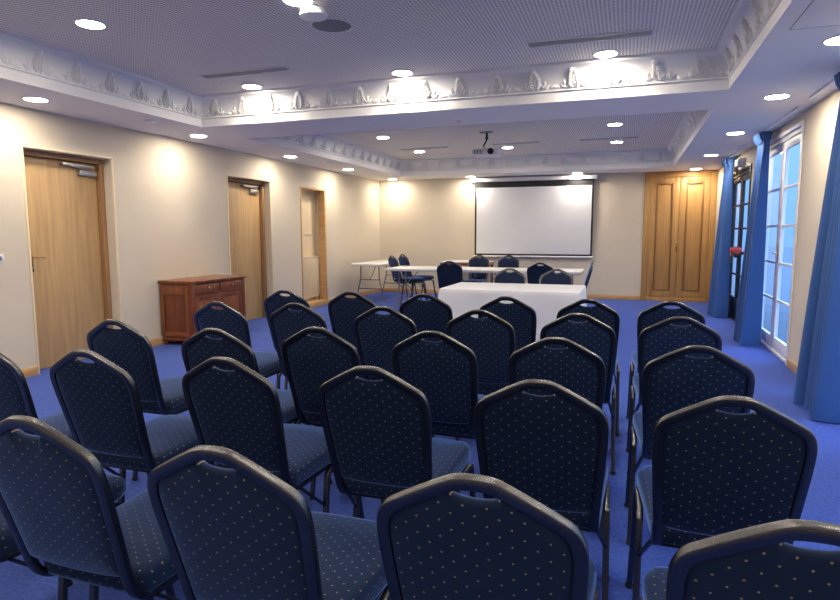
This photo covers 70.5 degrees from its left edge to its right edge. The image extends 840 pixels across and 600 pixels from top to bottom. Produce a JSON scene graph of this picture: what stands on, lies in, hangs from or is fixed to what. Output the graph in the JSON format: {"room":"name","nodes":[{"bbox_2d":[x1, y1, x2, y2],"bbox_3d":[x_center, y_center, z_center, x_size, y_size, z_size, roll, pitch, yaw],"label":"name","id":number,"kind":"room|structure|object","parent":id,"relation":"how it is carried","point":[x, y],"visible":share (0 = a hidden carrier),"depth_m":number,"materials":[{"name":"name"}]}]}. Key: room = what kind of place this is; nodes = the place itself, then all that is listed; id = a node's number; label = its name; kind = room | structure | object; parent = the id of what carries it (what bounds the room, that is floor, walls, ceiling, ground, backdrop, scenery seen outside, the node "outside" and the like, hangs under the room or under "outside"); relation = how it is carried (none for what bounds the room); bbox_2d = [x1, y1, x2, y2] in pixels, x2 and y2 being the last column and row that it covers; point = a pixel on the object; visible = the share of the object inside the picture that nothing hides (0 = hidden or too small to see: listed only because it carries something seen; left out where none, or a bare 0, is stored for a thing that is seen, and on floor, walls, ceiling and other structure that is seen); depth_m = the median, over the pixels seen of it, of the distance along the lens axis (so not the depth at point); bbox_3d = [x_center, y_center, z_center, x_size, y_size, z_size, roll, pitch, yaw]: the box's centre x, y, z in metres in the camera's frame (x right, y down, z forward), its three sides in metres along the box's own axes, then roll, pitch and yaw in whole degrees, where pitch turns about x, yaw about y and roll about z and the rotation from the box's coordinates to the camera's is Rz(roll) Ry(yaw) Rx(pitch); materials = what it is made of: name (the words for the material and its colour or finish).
{"room":"conference room","nodes":[
{"label":"conference room","id":0,"kind":"room"},
{"bbox_2d":[0,102,379,368],"bbox_3d":[-3.127,-0.987,7.132,0.250,3.000,12.966,2,7,19],"label":"wall","id":1,"kind":"structure","parent":0,"point":[171,193],"depth_m":7.02,"materials":[{"name":"beige paint"}]},
{"bbox_2d":[0,253,4,262],"bbox_3d":[-3.675,-0.363,5.197,0.015,0.084,0.084,2,7,19],"label":"light switch","id":2,"kind":"object","parent":1,"relation":"attached to","point":[2,254],"visible":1,"depth_m":5.22,"materials":[{"name":"white plastic"}]},
{"bbox_2d":[20,144,121,373],"bbox_3d":[-3.538,-0.409,5.980,0.258,2.114,1.018,2,7,19],"label":"door","id":3,"kind":"structure","parent":1,"relation":"in","point":[64,195],"depth_m":5.99,"materials":[{"name":"brown wood"}]},
{"bbox_2d":[21,289,380,377],"bbox_3d":[-3.000,0.466,7.254,0.014,0.085,12.966,2,7,19],"label":"baseboard","id":4,"kind":"structure","parent":1,"relation":"attached to","point":[31,371],"depth_m":6.96,"materials":[{"name":"brown wood"}]},
{"bbox_2d":[226,174,273,320],"bbox_3d":[-2.575,-0.726,8.750,0.258,2.114,1.068,2,7,19],"label":"door","id":5,"kind":"structure","parent":1,"relation":"in","point":[245,198],"depth_m":8.91,"materials":[{"name":"brown wood"}]},
{"bbox_2d":[300,186,327,298],"bbox_3d":[-1.911,-0.960,10.463,0.130,1.989,0.888,2,7,19],"label":"trim","id":6,"kind":"structure","parent":1,"relation":"attached to","point":[321,192],"depth_m":10.80,"materials":[{"name":"brown wood"}]},
{"bbox_2d":[308,299,327,308],"bbox_3d":[-1.950,0.076,10.595,0.221,0.100,0.888,2,7,19],"label":"trim","id":7,"kind":"structure","parent":1,"relation":"attached to","point":[313,303],"depth_m":10.68,"materials":[{"name":"brown wood"}]},
{"bbox_2d":[303,256,319,298],"bbox_3d":[-2.002,-0.373,10.562,0.064,0.800,0.810,2,7,19],"label":"radiator","id":8,"kind":"object","parent":7,"relation":"on","point":[310,263],"visible":0.66,"depth_m":10.64,"materials":[{"name":"beige paint"}]},
{"bbox_2d":[301,189,315,300],"bbox_3d":[-2.076,-0.916,10.525,0.040,2.089,0.888,2,7,19],"label":"wall","id":9,"kind":"structure","parent":0,"point":[307,196],"depth_m":10.66,"materials":[{"name":"beige paint"}]},
{"bbox_2d":[0,0,737,94],"bbox_3d":[-0.781,-1.808,3.121,5.130,0.030,5.180,2,7,19],"label":"ceiling","id":10,"kind":"structure","parent":0,"point":[173,42],"depth_m":4.28,"materials":[{"name":"white paint"}]},
{"bbox_2d":[73,18,106,29],"bbox_3d":[-2.262,-1.894,4.083,0.204,0.009,0.204,2,7,19],"label":"recessed light","id":11,"kind":"object","parent":10,"relation":"in","point":[82,22],"visible":1,"depth_m":4.06,"materials":[{"name":"white plastic"}]},
{"bbox_2d":[0,30,201,126],"bbox_3d":[-3.127,-1.730,3.945,0.123,0.303,5.136,2,7,19],"label":"trim","id":12,"kind":"structure","parent":10,"relation":"attached to","point":[24,60],"depth_m":5.03,"materials":[{"name":"white paint"}]},
{"bbox_2d":[196,66,292,79],"bbox_3d":[-1.581,-2.039,5.342,0.920,0.007,0.150,2,7,19],"label":"ceiling vent","id":13,"kind":"object","parent":10,"relation":"in","point":[276,69],"visible":1,"depth_m":5.33,"materials":[{"name":"grey metal"}]},
{"bbox_2d":[241,84,261,88],"bbox_3d":[-1.652,-2.095,5.840,0.204,0.009,0.204,2,7,19],"label":"recessed light","id":14,"kind":"object","parent":10,"relation":"in","point":[246,86],"visible":1,"depth_m":5.82,"materials":[{"name":"white glass"}]},
{"bbox_2d":[281,0,313,6],"bbox_3d":[-0.755,-1.850,3.671,0.204,0.009,0.204,2,7,19],"label":"recessed light","id":15,"kind":"object","parent":10,"relation":"in","point":[296,3],"visible":1,"depth_m":3.70,"materials":[{"name":"white plastic"}]},
{"bbox_2d":[299,4,327,21],"bbox_3d":[-0.685,-1.843,3.829,0.184,0.059,0.184,2,7,19],"label":"smoke detector","id":16,"kind":"object","parent":10,"relation":"attached to","point":[312,13],"visible":1,"depth_m":3.78,"materials":[{"name":"white plastic"}]},
{"bbox_2d":[309,17,353,32],"bbox_3d":[-0.612,-1.903,4.127,0.306,0.008,0.306,2,7,19],"label":"ceiling speaker","id":17,"kind":"object","parent":10,"relation":"attached to","point":[330,25],"visible":0.84,"depth_m":4.12,"materials":[{"name":"white paint"}]},
{"bbox_2d":[391,69,412,75],"bbox_3d":[-0.161,-2.042,5.349,0.204,0.009,0.204,2,7,19],"label":"recessed light","id":18,"kind":"object","parent":10,"relation":"in","point":[401,72],"visible":1,"depth_m":5.32,"materials":[{"name":"white plastic"}]},
{"bbox_2d":[201,47,728,126],"bbox_3d":[0.037,-1.912,5.494,5.086,0.303,0.123,2,7,19],"label":"trim","id":19,"kind":"structure","parent":10,"relation":"attached to","point":[703,69],"depth_m":5.34,"materials":[{"name":"white paint"}]},
{"bbox_2d":[525,29,654,48],"bbox_3d":[1.252,-1.940,4.422,0.920,0.007,0.150,2,7,19],"label":"ceiling vent","id":20,"kind":"object","parent":10,"relation":"in","point":[647,32],"visible":1,"depth_m":4.41,"materials":[{"name":"grey metal"}]},
{"bbox_2d":[593,50,618,57],"bbox_3d":[1.496,-1.981,4.790,0.204,0.009,0.204,2,7,19],"label":"recessed light","id":21,"kind":"object","parent":10,"relation":"in","point":[603,53],"visible":1,"depth_m":4.77,"materials":[{"name":"white plastic"}]},
{"bbox_2d":[716,0,791,87],"bbox_3d":[1.565,-1.555,2.334,0.123,0.303,5.136,2,7,19],"label":"trim","id":22,"kind":"structure","parent":10,"relation":"attached to","point":[750,22],"depth_m":3.87,"materials":[{"name":"white paint"}]},
{"bbox_2d":[0,0,839,180],"bbox_3d":[0.169,-1.818,5.891,6.727,0.020,12.966,2,7,19],"label":"ceiling","id":23,"kind":"structure","parent":0,"point":[796,63],"depth_m":5.63,"materials":[{"name":"white paint"}]},
{"bbox_2d":[21,96,49,101],"bbox_3d":[-3.254,-1.699,5.036,0.204,0.009,0.204,2,7,19],"label":"recessed light","id":24,"kind":"object","parent":23,"relation":"in","point":[27,98],"visible":1,"depth_m":5.02,"materials":[{"name":"white glass"}]},
{"bbox_2d":[189,134,207,137],"bbox_3d":[-2.588,-1.918,6.952,0.204,0.009,0.204,2,7,19],"label":"recessed light","id":25,"kind":"object","parent":23,"relation":"in","point":[191,135],"visible":1,"depth_m":6.91,"materials":[{"name":"white glass"}]},
{"bbox_2d":[721,144,748,163],"bbox_3d":[4.596,-2.126,8.728,0.042,0.023,2.174,2,7,19],"label":"rail","id":26,"kind":"object","parent":23,"relation":"attached to","point":[745,145],"visible":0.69,"depth_m":8.21,"materials":[{"name":"white plastic"}]},
{"bbox_2d":[707,157,735,317],"bbox_3d":[4.696,-0.962,9.278,0.270,2.413,0.608,2,7,16],"label":"curtain","id":27,"kind":"object","parent":26,"relation":"hanging from","point":[718,302],"visible":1,"depth_m":9.08,"materials":[{"name":"blue fabric"}]},
{"bbox_2d":[726,131,744,134],"bbox_3d":[3.622,-1.915,6.828,0.204,0.009,0.204,2,7,19],"label":"recessed light","id":28,"kind":"object","parent":23,"relation":"in","point":[736,132],"visible":1,"depth_m":6.82,"materials":[{"name":"white glass"}]},
{"bbox_2d":[750,105,802,142],"bbox_3d":[3.788,-1.861,6.404,0.042,0.023,2.224,2,7,19],"label":"rail","id":29,"kind":"object","parent":23,"relation":"attached to","point":[797,108],"visible":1,"depth_m":5.89,"materials":[{"name":"white plastic"}]},
{"bbox_2d":[733,131,772,345],"bbox_3d":[3.883,-0.697,6.962,0.248,2.413,0.622,2,7,19],"label":"curtain","id":30,"kind":"object","parent":29,"relation":"hanging from","point":[748,321],"visible":1,"depth_m":6.79,"materials":[{"name":"blue fabric"}]},
{"bbox_2d":[763,93,790,99],"bbox_3d":[2.991,-1.704,4.984,0.204,0.009,0.204,2,7,19],"label":"recessed light","id":31,"kind":"object","parent":23,"relation":"in","point":[781,95],"visible":1,"depth_m":4.96,"materials":[{"name":"white glass"}]},
{"bbox_2d":[789,0,839,29],"bbox_3d":[2.215,-1.463,2.843,0.592,0.002,0.874,2,7,19],"label":"access hatch","id":32,"kind":"object","parent":23,"relation":"attached to","point":[821,13],"visible":1,"depth_m":3.12,"materials":[{"name":"white paint"}]},
{"bbox_2d":[810,80,834,98],"bbox_3d":[2.915,-1.573,3.892,0.042,0.023,2.374,2,7,19],"label":"rail","id":33,"kind":"object","parent":23,"relation":"attached to","point":[829,85],"visible":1,"depth_m":4.70,"materials":[{"name":"white plastic"}]},
{"bbox_2d":[793,72,839,422],"bbox_3d":[2.948,-0.390,4.278,0.270,2.413,0.725,2,7,19],"label":"curtain","id":34,"kind":"object","parent":33,"relation":"hanging from","point":[817,382],"visible":1,"depth_m":4.19,"materials":[{"name":"blue fabric"}]},
{"bbox_2d":[821,35,839,45],"bbox_3d":[2.488,-1.535,3.506,0.204,0.009,0.204,2,7,19],"label":"recessed light","id":35,"kind":"object","parent":23,"relation":"in","point":[834,40],"visible":1,"depth_m":3.53,"materials":[{"name":"white plastic"}]},
{"bbox_2d":[0,292,839,599],"bbox_3d":[0.160,0.646,6.442,7.527,0.100,13.866,2,7,19],"label":"floor","id":36,"kind":"structure","parent":0,"point":[774,381],"depth_m":3.51,"materials":[{"name":"blue carpet"}]},
{"bbox_2d":[0,353,148,476],"bbox_3d":[-1.530,0.578,2.548,0.424,0.921,0.668,2,7,19],"label":"banquet chair","id":37,"kind":"object","parent":36,"relation":"on","point":[15,395],"visible":0.27,"depth_m":2.22,"materials":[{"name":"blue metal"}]},
{"bbox_2d":[0,473,153,599],"bbox_3d":[-1.246,0.660,1.825,0.424,0.921,0.668,2,7,19],"label":"banquet chair","id":38,"kind":"object","parent":36,"relation":"on","point":[9,549],"visible":0.17,"depth_m":1.73,"materials":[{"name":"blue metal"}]},
{"bbox_2d":[0,415,180,599],"bbox_3d":[-0.770,0.678,1.661,0.424,0.921,0.668,2,7,18],"label":"banquet chair","id":39,"kind":"object","parent":36,"relation":"on","point":[57,504],"visible":0.74,"depth_m":1.38,"materials":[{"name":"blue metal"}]},
{"bbox_2d":[50,349,199,501],"bbox_3d":[-1.061,0.593,2.408,0.424,0.921,0.668,2,7,18],"label":"banquet chair","id":40,"kind":"object","parent":36,"relation":"on","point":[99,401],"visible":0.73,"depth_m":2.14,"materials":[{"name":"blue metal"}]},
{"bbox_2d":[87,319,187,480],"bbox_3d":[-1.331,0.512,3.126,0.424,0.921,0.668,2,7,18],"label":"banquet chair","id":41,"kind":"object","parent":36,"relation":"on","point":[126,347],"visible":0.59,"depth_m":2.83,"materials":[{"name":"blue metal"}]},
{"bbox_2d":[158,275,246,344],"bbox_3d":[-2.667,0.104,7.418,0.502,0.765,1.050,2,7,19],"label":"sideboard","id":42,"kind":"object","parent":36,"relation":"on","point":[180,298],"visible":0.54,"depth_m":6.99,"materials":[{"name":"brown wood"}]},
{"bbox_2d":[194,301,305,424],"bbox_3d":[-1.085,0.430,3.840,0.424,0.921,0.668,2,7,20],"label":"banquet chair","id":43,"kind":"object","parent":36,"relation":"on","point":[227,319],"visible":0.38,"depth_m":3.52,"materials":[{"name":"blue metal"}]},
{"bbox_2d":[181,328,331,483],"bbox_3d":[-0.770,0.541,2.859,0.424,0.921,0.668,2,7,19],"label":"banquet chair","id":44,"kind":"object","parent":36,"relation":"on","point":[198,348],"visible":0.3,"depth_m":2.54,"materials":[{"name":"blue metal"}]},
{"bbox_2d":[147,445,390,599],"bbox_3d":[-0.280,0.698,1.472,0.424,0.921,0.668,2,7,19],"label":"banquet chair","id":45,"kind":"object","parent":36,"relation":"on","point":[240,531],"visible":0.89,"depth_m":1.18,"materials":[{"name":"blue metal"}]},
{"bbox_2d":[182,356,364,518],"bbox_3d":[-0.532,0.607,2.278,0.424,0.921,0.668,2,7,20],"label":"banquet chair","id":46,"kind":"object","parent":36,"relation":"on","point":[238,409],"visible":0.68,"depth_m":2.00,"materials":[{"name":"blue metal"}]},
{"bbox_2d":[264,290,309,389],"bbox_3d":[-0.852,0.349,4.548,0.424,0.921,0.668,2,7,19],"label":"banquet chair","id":47,"kind":"object","parent":36,"relation":"on","point":[275,301],"visible":0.19,"depth_m":4.23,"materials":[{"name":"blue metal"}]},
{"bbox_2d":[270,303,360,422],"bbox_3d":[-0.609,0.439,3.761,0.424,0.921,0.668,2,7,20],"label":"banquet chair","id":48,"kind":"object","parent":36,"relation":"on","point":[285,322],"visible":0.34,"depth_m":3.44,"materials":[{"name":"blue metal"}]},
{"bbox_2d":[282,327,360,499],"bbox_3d":[-0.337,0.537,2.890,0.424,0.921,0.668,2,7,19],"label":"banquet chair","id":49,"kind":"object","parent":36,"relation":"on","point":[309,361],"visible":0.44,"depth_m":2.60,"materials":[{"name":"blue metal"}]},
{"bbox_2d":[328,291,377,378],"bbox_3d":[-0.371,0.364,4.415,0.424,0.921,0.668,2,7,19],"label":"banquet chair","id":50,"kind":"object","parent":36,"relation":"on","point":[342,310],"visible":0.36,"depth_m":4.12,"materials":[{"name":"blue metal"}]},
{"bbox_2d":[351,260,410,302],"bbox_3d":[-0.739,-0.380,11.873,0.638,0.766,1.600,2,7,19],"label":"folding table","id":51,"kind":"object","parent":36,"relation":"on","point":[378,263],"visible":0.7,"depth_m":11.25,"materials":[{"name":"white laminate"}]},
{"bbox_2d":[354,306,434,435],"bbox_3d":[-0.099,0.456,3.596,0.424,0.921,0.668,2,7,19],"label":"banquet chair","id":52,"kind":"object","parent":36,"relation":"on","point":[376,335],"visible":0.42,"depth_m":3.30,"materials":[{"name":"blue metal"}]},
{"bbox_2d":[317,366,475,517],"bbox_3d":[-0.055,0.621,2.146,0.424,0.921,0.668,2,7,18],"label":"banquet chair","id":53,"kind":"object","parent":36,"relation":"on","point":[381,444],"visible":0.74,"depth_m":1.86,"materials":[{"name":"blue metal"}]},
{"bbox_2d":[388,255,427,304],"bbox_3d":[-0.217,-0.353,10.707,0.668,0.921,0.424,-4,7,-29],"label":"banquet chair","id":54,"kind":"object","parent":36,"relation":"on","point":[393,262],"visible":0.8,"depth_m":10.58,"materials":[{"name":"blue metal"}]},
{"bbox_2d":[398,254,436,299],"bbox_3d":[-0.052,-0.417,11.268,0.668,0.921,0.424,-4,8,-31],"label":"banquet chair","id":55,"kind":"object","parent":36,"relation":"on","point":[403,261],"visible":0.61,"depth_m":11.15,"materials":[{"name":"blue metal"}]},
{"bbox_2d":[399,293,452,341],"bbox_3d":[0.136,0.380,4.262,0.424,0.921,0.668,2,7,20],"label":"banquet chair","id":56,"kind":"object","parent":36,"relation":"on","point":[434,314],"visible":0.31,"depth_m":3.94,"materials":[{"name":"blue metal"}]},
{"bbox_2d":[385,266,487,310],"bbox_3d":[0.283,-0.152,9.851,1.540,0.766,0.780,2,7,19],"label":"folding table","id":57,"kind":"object","parent":36,"relation":"on","point":[417,269],"visible":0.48,"depth_m":9.68,"materials":[{"name":"white laminate"}]},
{"bbox_2d":[392,331,484,438],"bbox_3d":[0.156,0.548,2.783,0.424,0.921,0.668,2,7,20],"label":"banquet chair","id":58,"kind":"object","parent":36,"relation":"on","point":[445,371],"visible":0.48,"depth_m":2.49,"materials":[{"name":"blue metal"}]},
{"bbox_2d":[437,261,462,288],"bbox_3d":[0.498,-0.125,8.699,0.424,0.921,0.668,2,7,16],"label":"banquet chair","id":59,"kind":"object","parent":36,"relation":"on","point":[447,274],"visible":0.46,"depth_m":8.39,"materials":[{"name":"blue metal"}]},
{"bbox_2d":[440,260,493,280],"bbox_3d":[0.963,-0.422,12.097,0.960,0.740,0.700,2,7,19],"label":"folding table","id":60,"kind":"object","parent":36,"relation":"on","point":[459,262],"visible":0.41,"depth_m":11.88,"materials":[{"name":"white laminate"}]},
{"bbox_2d":[463,255,488,282],"bbox_3d":[0.941,-0.300,10.227,0.424,0.921,0.668,2,7,19],"label":"banquet chair","id":61,"kind":"object","parent":36,"relation":"on","point":[473,262],"visible":0.5,"depth_m":10.41,"materials":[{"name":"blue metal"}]},
{"bbox_2d":[446,309,514,440],"bbox_3d":[0.415,0.472,3.451,0.424,0.921,0.668,2,7,20],"label":"banquet chair","id":62,"kind":"object","parent":36,"relation":"on","point":[491,338],"visible":0.43,"depth_m":3.15,"materials":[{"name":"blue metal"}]},
{"bbox_2d":[377,473,599,599],"bbox_3d":[0.191,0.712,1.342,0.424,0.921,0.668,2,7,18],"label":"banquet chair","id":63,"kind":"object","parent":36,"relation":"on","point":[437,542],"visible":1,"depth_m":1.02,"materials":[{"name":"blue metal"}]},
{"bbox_2d":[492,255,518,282],"bbox_3d":[1.437,-0.282,10.057,0.424,0.921,0.668,2,7,19],"label":"banquet chair","id":64,"kind":"object","parent":36,"relation":"on","point":[504,262],"visible":0.28,"depth_m":10.27,"materials":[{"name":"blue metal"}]},
{"bbox_2d":[478,296,536,395],"bbox_3d":[0.646,0.399,4.087,0.424,0.921,0.668,2,7,19],"label":"banquet chair","id":65,"kind":"object","parent":36,"relation":"on","point":[522,317],"visible":0.34,"depth_m":3.75,"materials":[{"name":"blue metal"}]},
{"bbox_2d":[493,268,525,283],"bbox_3d":[0.912,0.135,6.401,0.424,0.921,0.668,2,7,17],"label":"banquet chair","id":66,"kind":"object","parent":36,"relation":"on","point":[502,276],"visible":0.19,"depth_m":6.62,"materials":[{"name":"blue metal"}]},
{"bbox_2d":[438,282,586,340],"bbox_3d":[0.945,0.246,6.050,1.540,0.756,0.930,2,7,19],"label":"tablecloth","id":67,"kind":"object","parent":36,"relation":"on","point":[546,300],"visible":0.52,"depth_m":5.75,"materials":[{"name":"white fabric"}]},
{"bbox_2d":[478,267,583,282],"bbox_3d":[1.748,-0.098,9.348,1.540,0.766,0.780,2,7,19],"label":"folding table","id":68,"kind":"object","parent":36,"relation":"on","point":[490,270],"visible":0.24,"depth_m":9.15,"materials":[{"name":"white laminate"}]},
{"bbox_2d":[527,262,554,283],"bbox_3d":[1.723,-0.076,8.247,0.424,0.921,0.668,3,7,22],"label":"banquet chair","id":69,"kind":"object","parent":36,"relation":"on","point":[534,272],"visible":0.27,"depth_m":7.96,"materials":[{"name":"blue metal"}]},
{"bbox_2d":[474,379,609,599],"bbox_3d":[0.423,0.640,1.977,0.424,0.921,0.668,2,7,18],"label":"banquet chair","id":70,"kind":"object","parent":36,"relation":"on","point":[552,449],"visible":0.83,"depth_m":1.68,"materials":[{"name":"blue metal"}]},
{"bbox_2d":[539,269,573,284],"bbox_3d":[1.386,0.148,6.280,0.424,0.921,0.668,2,7,21],"label":"banquet chair","id":71,"kind":"object","parent":36,"relation":"on","point":[563,278],"visible":0.2,"depth_m":6.49,"materials":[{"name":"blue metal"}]},
{"bbox_2d":[508,337,605,533],"bbox_3d":[0.617,0.564,2.635,0.424,0.921,0.668,2,7,17],"label":"banquet chair","id":72,"kind":"object","parent":36,"relation":"on","point":[575,367],"visible":0.3,"depth_m":2.30,"materials":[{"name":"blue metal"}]},
{"bbox_2d":[540,313,615,474],"bbox_3d":[0.883,0.487,3.312,0.424,0.921,0.668,2,7,17],"label":"banquet chair","id":73,"kind":"object","parent":36,"relation":"on","point":[592,334],"visible":0.55,"depth_m":2.98,"materials":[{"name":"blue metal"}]},
{"bbox_2d":[556,299,619,436],"bbox_3d":[1.111,0.416,3.927,0.424,0.921,0.668,2,7,18],"label":"banquet chair","id":74,"kind":"object","parent":36,"relation":"on","point":[601,312],"visible":0.34,"depth_m":3.59,"materials":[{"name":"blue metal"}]},
{"bbox_2d":[584,260,594,288],"bbox_3d":[2.189,-0.127,8.688,0.668,0.921,0.424,1,7,13],"label":"banquet chair","id":75,"kind":"object","parent":36,"relation":"on","point":[587,279],"visible":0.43,"depth_m":8.46,"materials":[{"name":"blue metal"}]},
{"bbox_2d":[626,301,704,433],"bbox_3d":[1.570,0.428,3.822,0.424,0.921,0.668,2,7,18],"label":"banquet chair","id":76,"kind":"object","parent":36,"relation":"on","point":[657,313],"visible":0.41,"depth_m":3.51,"materials":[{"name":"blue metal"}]},
{"bbox_2d":[626,316,721,473],"bbox_3d":[1.346,0.501,3.184,0.424,0.921,0.668,2,7,18],"label":"banquet chair","id":77,"kind":"object","parent":36,"relation":"on","point":[656,340],"visible":0.49,"depth_m":2.87,"materials":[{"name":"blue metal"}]},
{"bbox_2d":[640,170,717,302],"bbox_3d":[4.936,-1.212,11.420,1.241,2.448,0.500,2,7,19],"label":"double door","id":78,"kind":"structure","parent":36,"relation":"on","point":[680,206],"depth_m":11.22,"materials":[{"name":"brown wood"}]},
{"bbox_2d":[624,345,754,544],"bbox_3d":[1.091,0.583,2.462,0.424,0.921,0.668,2,7,18],"label":"banquet chair","id":79,"kind":"object","parent":36,"relation":"on","point":[672,381],"visible":0.56,"depth_m":2.16,"materials":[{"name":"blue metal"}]},
{"bbox_2d":[625,395,817,599],"bbox_3d":[0.874,0.658,1.812,0.424,0.921,0.668,2,7,17],"label":"banquet chair","id":80,"kind":"object","parent":36,"relation":"on","point":[712,472],"visible":0.77,"depth_m":1.52,"materials":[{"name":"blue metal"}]},
{"bbox_2d":[637,519,839,599],"bbox_3d":[0.653,0.730,1.178,0.424,0.921,0.668,2,7,18],"label":"banquet chair","id":81,"kind":"object","parent":36,"relation":"on","point":[756,562],"visible":1,"depth_m":0.86,"materials":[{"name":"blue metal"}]},
{"bbox_2d":[325,112,683,159],"bbox_3d":[1.169,-2.450,8.732,5.130,0.030,5.170,2,7,19],"label":"ceiling","id":82,"kind":"structure","parent":0,"point":[654,131],"depth_m":8.96,"materials":[{"name":"white paint"}]},
{"bbox_2d":[252,134,402,175],"bbox_3d":[-1.178,-2.371,9.551,0.123,0.303,5.136,2,7,19],"label":"trim","id":83,"kind":"structure","parent":82,"relation":"attached to","point":[322,145],"depth_m":9.37,"materials":[{"name":"white paint"}]},
{"bbox_2d":[376,136,389,138],"bbox_3d":[-0.558,-2.455,8.986,0.204,0.009,0.204,2,7,19],"label":"recessed light","id":84,"kind":"object","parent":82,"relation":"in","point":[379,137],"visible":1,"depth_m":8.96,"materials":[{"name":"white plastic"}]},
{"bbox_2d":[400,146,449,149],"bbox_3d":[0.071,-2.590,10.157,0.880,0.007,0.150,2,7,19],"label":"ceiling vent","id":85,"kind":"object","parent":82,"relation":"in","point":[443,146],"visible":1,"depth_m":10.16,"materials":[{"name":"grey metal"}]},
{"bbox_2d":[249,110,704,138],"bbox_3d":[0.353,-2.016,6.402,5.086,0.303,0.123,2,7,19],"label":"trim","id":86,"kind":"structure","parent":82,"relation":"attached to","point":[699,110],"depth_m":6.21,"materials":[{"name":"white paint"}]},
{"bbox_2d":[472,131,500,156],"bbox_3d":[0.958,-2.245,8.557,0.380,0.334,0.300,2,7,19],"label":"projector","id":87,"kind":"object","parent":82,"relation":"hanging from","point":[484,152],"visible":1,"depth_m":8.48,"materials":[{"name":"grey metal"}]},
{"bbox_2d":[491,141,539,144],"bbox_3d":[1.537,-2.531,9.612,0.790,0.007,0.150,2,7,19],"label":"ceiling vent","id":88,"kind":"object","parent":82,"relation":"in","point":[535,141],"visible":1,"depth_m":9.61,"materials":[{"name":"grey metal"}]},
{"bbox_2d":[400,148,673,175],"bbox_3d":[1.986,-2.553,11.100,5.086,0.303,0.123,2,7,19],"label":"trim","id":89,"kind":"structure","parent":82,"relation":"attached to","point":[642,158],"depth_m":11.03,"materials":[{"name":"white paint"}]},
{"bbox_2d":[578,136,638,140],"bbox_3d":[2.898,-2.480,9.144,0.890,0.007,0.150,2,7,19],"label":"ceiling vent","id":90,"kind":"object","parent":82,"relation":"in","point":[633,136],"visible":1,"depth_m":9.12,"materials":[{"name":"grey metal"}]},
{"bbox_2d":[607,123,622,125],"bbox_3d":[2.599,-2.341,7.933,0.204,0.009,0.204,2,7,19],"label":"recessed light","id":91,"kind":"object","parent":82,"relation":"in","point":[610,124],"visible":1,"depth_m":7.91,"materials":[{"name":"white glass"}]},
{"bbox_2d":[667,110,713,166],"bbox_3d":[3.516,-2.197,7.950,0.123,0.303,5.136,2,7,19],"label":"trim","id":92,"kind":"structure","parent":82,"relation":"attached to","point":[691,122],"depth_m":7.71,"materials":[{"name":"white paint"}]},
{"bbox_2d":[379,170,717,295],"bbox_3d":[2.295,-1.572,12.190,7.177,3.000,0.200,2,7,19],"label":"wall","id":93,"kind":"structure","parent":0,"point":[430,222],"depth_m":12.50,"materials":[{"name":"beige paint"}]},
{"bbox_2d":[383,288,639,299],"bbox_3d":[1.701,-0.134,12.447,5.458,0.085,0.014,2,7,19],"label":"baseboard","id":94,"kind":"structure","parent":93,"relation":"attached to","point":[589,296],"depth_m":11.84,"materials":[{"name":"brown wood"}]},
{"bbox_2d":[471,174,597,258],"bbox_3d":[2.254,-1.655,12.024,2.510,1.649,0.119,2,7,19],"label":"projection screen","id":95,"kind":"object","parent":93,"relation":"attached to","point":[534,216],"visible":1,"depth_m":11.98,"materials":[{"name":"white fabric"}]},
{"bbox_2d":[714,89,839,364],"bbox_3d":[3.397,-0.744,4.892,0.100,3.000,12.966,2,7,19],"label":"wall","id":96,"kind":"structure","parent":0,"point":[820,118],"depth_m":5.42,"materials":[{"name":"beige paint"}]},
{"bbox_2d":[728,163,751,320],"bbox_3d":[4.673,-0.809,8.852,0.232,2.230,1.730,2,7,19],"label":"door","id":97,"kind":"structure","parent":96,"relation":"in","point":[741,178],"depth_m":8.81,"materials":[{"name":"black metal"}]},
{"bbox_2d":[734,157,745,167],"bbox_3d":[4.588,-1.970,8.530,0.093,0.110,0.300,2,7,19],"label":"lamp","id":98,"kind":"object","parent":96,"relation":"attached to","point":[740,162],"visible":1,"depth_m":8.40,"materials":[{"name":"white plastic"}]},
{"bbox_2d":[761,119,804,365],"bbox_3d":[3.927,-0.613,6.524,0.117,2.370,1.730,2,7,19],"label":"door","id":99,"kind":"structure","parent":96,"relation":"in","point":[770,340],"depth_m":6.45,"materials":[{"name":"white paint"}]},
{"bbox_2d":[787,358,797,373],"bbox_3d":[3.345,0.702,5.076,0.014,0.085,12.966,2,7,19],"label":"baseboard","id":100,"kind":"structure","parent":96,"relation":"attached to","point":[791,365],"depth_m":5.67,"materials":[{"name":"brown wood"}]},
{"bbox_2d":[835,96,839,124],"bbox_3d":[3.049,-0.324,3.998,0.117,2.370,1.730,2,7,19],"label":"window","id":101,"kind":"structure","parent":96,"relation":"in","point":[838,98],"depth_m":4.67,"materials":[{"name":"white glass"}]},
{"label":"outside","id":102,"kind":"structure","parent":0,"visible":0},
{"bbox_2d":[732,247,792,342],"bbox_3d":[34.765,0.902,3.993,59.900,0.100,90.000,2,7,19],"label":"terrace","id":103,"kind":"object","parent":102,"point":[787,251],"depth_m":14.58,"materials":[{"name":"stone"}]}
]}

